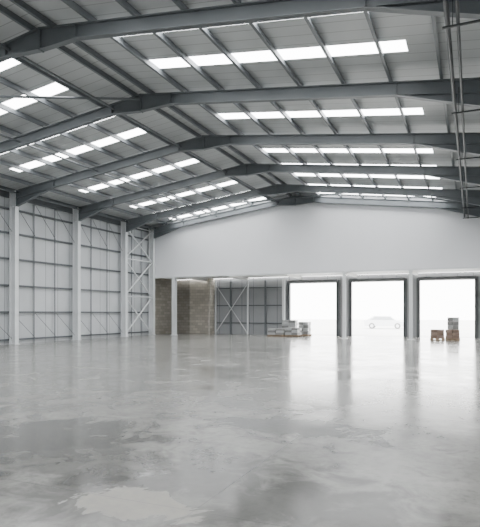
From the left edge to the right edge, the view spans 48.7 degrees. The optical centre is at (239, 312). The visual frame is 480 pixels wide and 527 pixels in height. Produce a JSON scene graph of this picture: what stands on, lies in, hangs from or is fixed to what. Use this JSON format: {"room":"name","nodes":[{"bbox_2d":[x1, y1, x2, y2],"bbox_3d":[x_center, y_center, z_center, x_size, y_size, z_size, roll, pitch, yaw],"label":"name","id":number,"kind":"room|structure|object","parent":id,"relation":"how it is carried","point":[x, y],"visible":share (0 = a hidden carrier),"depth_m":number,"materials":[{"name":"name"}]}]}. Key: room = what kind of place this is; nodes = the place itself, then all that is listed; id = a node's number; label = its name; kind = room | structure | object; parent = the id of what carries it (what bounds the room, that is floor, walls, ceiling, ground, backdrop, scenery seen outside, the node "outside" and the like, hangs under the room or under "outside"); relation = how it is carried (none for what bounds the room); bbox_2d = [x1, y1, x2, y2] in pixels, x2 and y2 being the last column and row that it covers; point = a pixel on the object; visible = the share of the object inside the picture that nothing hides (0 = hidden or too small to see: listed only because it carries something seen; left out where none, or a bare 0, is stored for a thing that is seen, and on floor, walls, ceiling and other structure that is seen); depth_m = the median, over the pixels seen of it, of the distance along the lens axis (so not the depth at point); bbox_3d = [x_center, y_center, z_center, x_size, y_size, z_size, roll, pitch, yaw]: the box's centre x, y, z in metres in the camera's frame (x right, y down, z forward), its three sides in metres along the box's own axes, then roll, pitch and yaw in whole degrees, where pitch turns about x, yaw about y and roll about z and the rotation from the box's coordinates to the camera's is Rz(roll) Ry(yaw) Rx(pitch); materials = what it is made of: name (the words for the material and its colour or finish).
{"room":"empty warehouse","nodes":[
{"label":"empty warehouse","id":0,"kind":"room"},
{"bbox_2d":[0,196,148,344],"bbox_3d":[-15.740,-2.550,21.721,0.100,8.500,51.100,0,0,24],"label":"wall","id":1,"kind":"structure","parent":0,"point":[44,249],"depth_m":33.07,"materials":[{"name":"grey metal"}]},
{"bbox_2d":[0,190,148,342],"bbox_3d":[-16.457,-2.515,19.797,0.135,8.430,47.000,0,0,24],"label":"rails","id":2,"kind":"object","parent":1,"relation":"attached to","point":[3,193],"visible":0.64,"depth_m":32.20,"materials":[{"name":"grey metal"}]},
{"bbox_2d":[155,278,214,334],"bbox_3d":[-4.569,-0.550,42.437,3.680,4.500,3.980,0,0,24],"label":"wall","id":3,"kind":"structure","parent":0,"point":[163,287],"depth_m":42.99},
{"bbox_2d":[215,280,281,334],"bbox_3d":[0.622,-0.425,42.181,5.810,4.250,0.270,0,0,24],"label":"rails","id":4,"kind":"object","parent":3,"relation":"attached to","point":[247,285],"visible":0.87,"depth_m":42.32,"materials":[{"name":"metal"}]},
{"bbox_2d":[287,279,339,335],"bbox_3d":[5.460,-0.404,39.954,4.080,4.207,0.447,0,0,24],"label":"door frame","id":5,"kind":"structure","parent":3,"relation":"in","point":[336,281],"depth_m":39.34,"materials":[{"name":"metal"}]},
{"bbox_2d":[164,269,479,280],"bbox_3d":[15.659,-2.800,33.610,47.560,0.400,3.520,0,0,24],"label":"soffit","id":6,"kind":"structure","parent":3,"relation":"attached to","point":[353,274],"depth_m":38.41,"materials":[{"name":"paint"}]},
{"bbox_2d":[348,277,406,336],"bbox_3d":[9.827,-0.404,38.035,4.120,4.207,0.447,0,0,24],"label":"door frame","id":7,"kind":"structure","parent":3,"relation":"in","point":[403,279],"depth_m":37.64,"materials":[{"name":"metal"}]},
{"bbox_2d":[417,275,478,337],"bbox_3d":[14.107,-0.404,36.153,3.950,4.207,0.447,0,0,24],"label":"door frame","id":8,"kind":"structure","parent":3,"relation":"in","point":[472,277],"depth_m":35.78,"materials":[{"name":"metal"}]},
{"bbox_2d":[0,333,479,526],"bbox_3d":[6.129,1.800,12.080,47.900,0.200,51.250,0,0,24],"label":"floor","id":9,"kind":"structure","parent":0,"point":[181,429],"depth_m":7.48,"materials":[{"name":"concrete"}]},
{"bbox_2d":[172,278,176,334],"bbox_3d":[-5.033,-0.500,40.609,0.400,4.400,0.400,0,0,24],"label":"steel column","id":10,"kind":"structure","parent":9,"relation":"on","point":[174,280],"depth_m":40.52,"materials":[{"name":"metal"}]},
{"bbox_2d":[0,0,479,62],"bbox_3d":[-5.558,-3.167,14.951,23.810,9.735,0.360,0,0,24],"label":"roof beam","id":11,"kind":"structure","parent":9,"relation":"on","point":[43,39],"depth_m":12.75,"materials":[{"name":"metal"}]},
{"bbox_2d":[0,77,479,153],"bbox_3d":[-3.566,-3.167,19.482,23.810,9.735,0.360,0,0,24],"label":"roof beam","id":12,"kind":"structure","parent":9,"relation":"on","point":[436,90],"depth_m":17.51,"materials":[{"name":"metal"}]},
{"bbox_2d":[9,132,479,344],"bbox_3d":[-1.574,-3.167,24.014,23.810,9.735,0.360,0,0,24],"label":"frame","id":13,"kind":"object","parent":9,"relation":"on","point":[444,141],"visible":0.95,"depth_m":24.00,"materials":[{"name":"paint"}]},
{"bbox_2d":[0,205,151,338],"bbox_3d":[-10.566,-2.351,32.622,0.222,7.981,18.439,0,0,24],"label":"braces","id":14,"kind":"object","parent":13,"relation":"attached to","point":[150,262],"depth_m":38.87,"materials":[{"name":"paint"}]},
{"bbox_2d":[73,164,479,339],"bbox_3d":[0.418,-3.167,28.545,23.810,9.735,0.360,0,0,24],"label":"frame","id":15,"kind":"object","parent":9,"relation":"on","point":[443,172],"visible":0.98,"depth_m":28.68,"materials":[{"name":"paint"}]},
{"bbox_2d":[267,328,285,336],"bbox_3d":[2.702,1.414,38.574,1.200,0.572,1.000,0,0,18],"label":"pallet","id":16,"kind":"object","parent":9,"relation":"on","point":[276,332],"visible":0.96,"depth_m":38.17,"materials":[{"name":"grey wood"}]},
{"bbox_2d":[282,279,285,319],"bbox_3d":[3.358,-0.445,40.689,0.400,4.290,0.400,0,0,24],"label":"steel column","id":17,"kind":"structure","parent":9,"relation":"on","point":[283,280],"depth_m":40.58,"materials":[{"name":"metal"}]},
{"bbox_2d":[285,328,302,336],"bbox_3d":[3.881,1.384,38.274,1.000,0.632,1.000,0,0,27],"label":"pallet","id":18,"kind":"object","parent":9,"relation":"on","point":[290,332],"visible":1,"depth_m":37.91,"materials":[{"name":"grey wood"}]},
{"bbox_2d":[282,320,297,327],"bbox_3d":[3.743,1.114,39.700,1.100,1.172,0.900,0,0,21],"label":"box","id":19,"kind":"object","parent":18,"relation":"on","point":[285,323],"visible":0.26,"depth_m":39.33,"materials":[{"name":"grey cardboard"}]},
{"bbox_2d":[120,184,479,336],"bbox_3d":[2.410,-3.167,33.077,23.810,9.735,0.360,0,0,24],"label":"frame","id":20,"kind":"object","parent":9,"relation":"on","point":[449,194],"visible":1,"depth_m":33.41,"materials":[{"name":"paint"}]},
{"bbox_2d":[298,322,311,335],"bbox_3d":[4.796,1.179,39.237,0.800,1.042,0.900,0,0,24],"label":"box","id":21,"kind":"object","parent":9,"relation":"on","point":[306,326],"visible":0.81,"depth_m":38.85,"materials":[{"name":"grey cardboard"}]},
{"bbox_2d":[149,196,479,334],"bbox_3d":[3.838,-3.167,36.327,23.810,9.735,0.360,0,0,24],"label":"frame","id":22,"kind":"object","parent":9,"relation":"on","point":[445,205],"visible":0.95,"depth_m":36.80,"materials":[{"name":"paint"}]},
{"bbox_2d":[341,272,347,338],"bbox_3d":[6.959,-0.500,35.337,0.400,4.400,0.400,0,0,24],"label":"steel column","id":23,"kind":"structure","parent":9,"relation":"on","point":[343,273],"depth_m":35.21,"materials":[{"name":"metal"}]},
{"bbox_2d":[407,270,413,339],"bbox_3d":[10.831,-0.500,33.635,0.400,4.400,0.400,0,0,24],"label":"steel column","id":24,"kind":"structure","parent":9,"relation":"on","point":[410,271],"depth_m":33.51,"materials":[{"name":"metal"}]},
{"bbox_2d":[430,329,444,340],"bbox_3d":[12.419,1.369,33.319,0.860,0.662,0.950,0,0,22],"label":"pallet","id":25,"kind":"object","parent":9,"relation":"on","point":[436,334],"visible":0.99,"depth_m":32.95,"materials":[{"name":"brown wood"}]},
{"bbox_2d":[445,329,459,340],"bbox_3d":[13.233,1.369,32.961,0.840,0.662,0.950,0,0,24],"label":"pallet","id":26,"kind":"object","parent":9,"relation":"on","point":[451,334],"visible":0.98,"depth_m":32.58,"materials":[{"name":"brown wood"}]},
{"bbox_2d":[447,317,458,339],"bbox_3d":[13.797,0.989,34.243,0.720,1.422,0.800,0,0,27],"label":"box","id":27,"kind":"object","parent":26,"relation":"on","point":[452,322],"visible":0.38,"depth_m":33.92,"materials":[{"name":"grey cardboard"}]},
{"bbox_3d":[16.211,-3.168,5.381,23.830,9.735,0.260,0,0,24],"label":"frame","id":28,"kind":"object","parent":9,"relation":"on","visible":0},
{"bbox_2d":[0,0,456,227],"bbox_3d":[5.327,-7.373,10.210,47.442,1.647,46.980,0,0,24],"label":"roof purlins","id":29,"kind":"structure","parent":28,"relation":"on","point":[19,3],"depth_m":20.13,"materials":[{"name":"grey metal"}]},
{"bbox_3d":[-13.526,-3.168,-3.175,23.810,9.735,0.360,0,0,24],"label":"frame","id":30,"kind":"object","parent":9,"relation":"on","visible":0},
{"bbox_2d":[0,43,476,229],"bbox_3d":[-5.526,-7.154,14.958,22.904,1.549,46.738,0,0,24],"label":"beams","id":31,"kind":"structure","parent":30,"relation":"attached to","point":[98,99],"depth_m":23.54,"materials":[{"name":"metal"}]},
{"bbox_2d":[442,0,479,218],"bbox_3d":[4.519,-6.030,10.603,0.860,0.740,46.850,0,0,24],"label":"pipes","id":32,"kind":"object","parent":30,"relation":"attached to","point":[447,27],"visible":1,"depth_m":13.38,"materials":[{"name":"metal"}]},
{"bbox_2d":[0,0,479,225],"bbox_3d":[5.314,-7.540,10.226,47.700,1.580,47.000,0,0,24],"label":"ceiling","id":33,"kind":"structure","parent":0,"point":[419,62],"depth_m":18.52,"materials":[{"name":"grey metal"}]},
{"bbox_2d":[0,12,441,219],"bbox_3d":[5.727,-7.558,11.164,43.000,1.024,44.290,0,0,24],"label":"skylights","id":34,"kind":"object","parent":33,"relation":"attached to","point":[399,45],"visible":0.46,"depth_m":19.50,"materials":[{"name":"white plastic"}]},
{"bbox_2d":[151,193,479,276],"bbox_3d":[14.822,-5.545,31.853,47.700,5.490,0.250,0,0,24],"label":"wall","id":35,"kind":"structure","parent":0,"point":[310,237],"depth_m":35.79,"materials":[{"name":"white paint"}]},
{"bbox_2d":[155,266,479,277],"bbox_3d":[14.828,-2.750,31.867,47.700,0.100,0.320,0,0,24],"label":"trim","id":36,"kind":"structure","parent":35,"relation":"attached to","point":[478,267],"depth_m":35.62,"materials":[{"name":"paint"}]},
{"bbox_2d":[177,271,479,337],"bbox_3d":[16.421,-0.550,35.492,47.700,4.500,0.200,0,0,24],"label":"wall","id":37,"kind":"structure","parent":0,"point":[192,295],"depth_m":42.29,"materials":[{"name":"grey metal"}]},
{"label":"outside","id":38,"kind":"structure","parent":0,"visible":0},
{"bbox_2d":[291,319,474,337],"bbox_3d":[36.047,1.840,82.002,180.000,0.220,100.850,0,0,24],"label":"ground","id":39,"kind":"structure","parent":38,"point":[324,327],"depth_m":59.16,"materials":[{"name":"concrete"}]},
{"bbox_2d":[364,316,402,328],"bbox_3d":[15.998,1.020,58.509,4.397,1.420,1.800,0,0,18],"label":"car","id":40,"kind":"object","parent":39,"relation":"on","point":[374,321],"visible":0.98,"depth_m":57.75,"materials":[{"name":"paint"}]}
]}

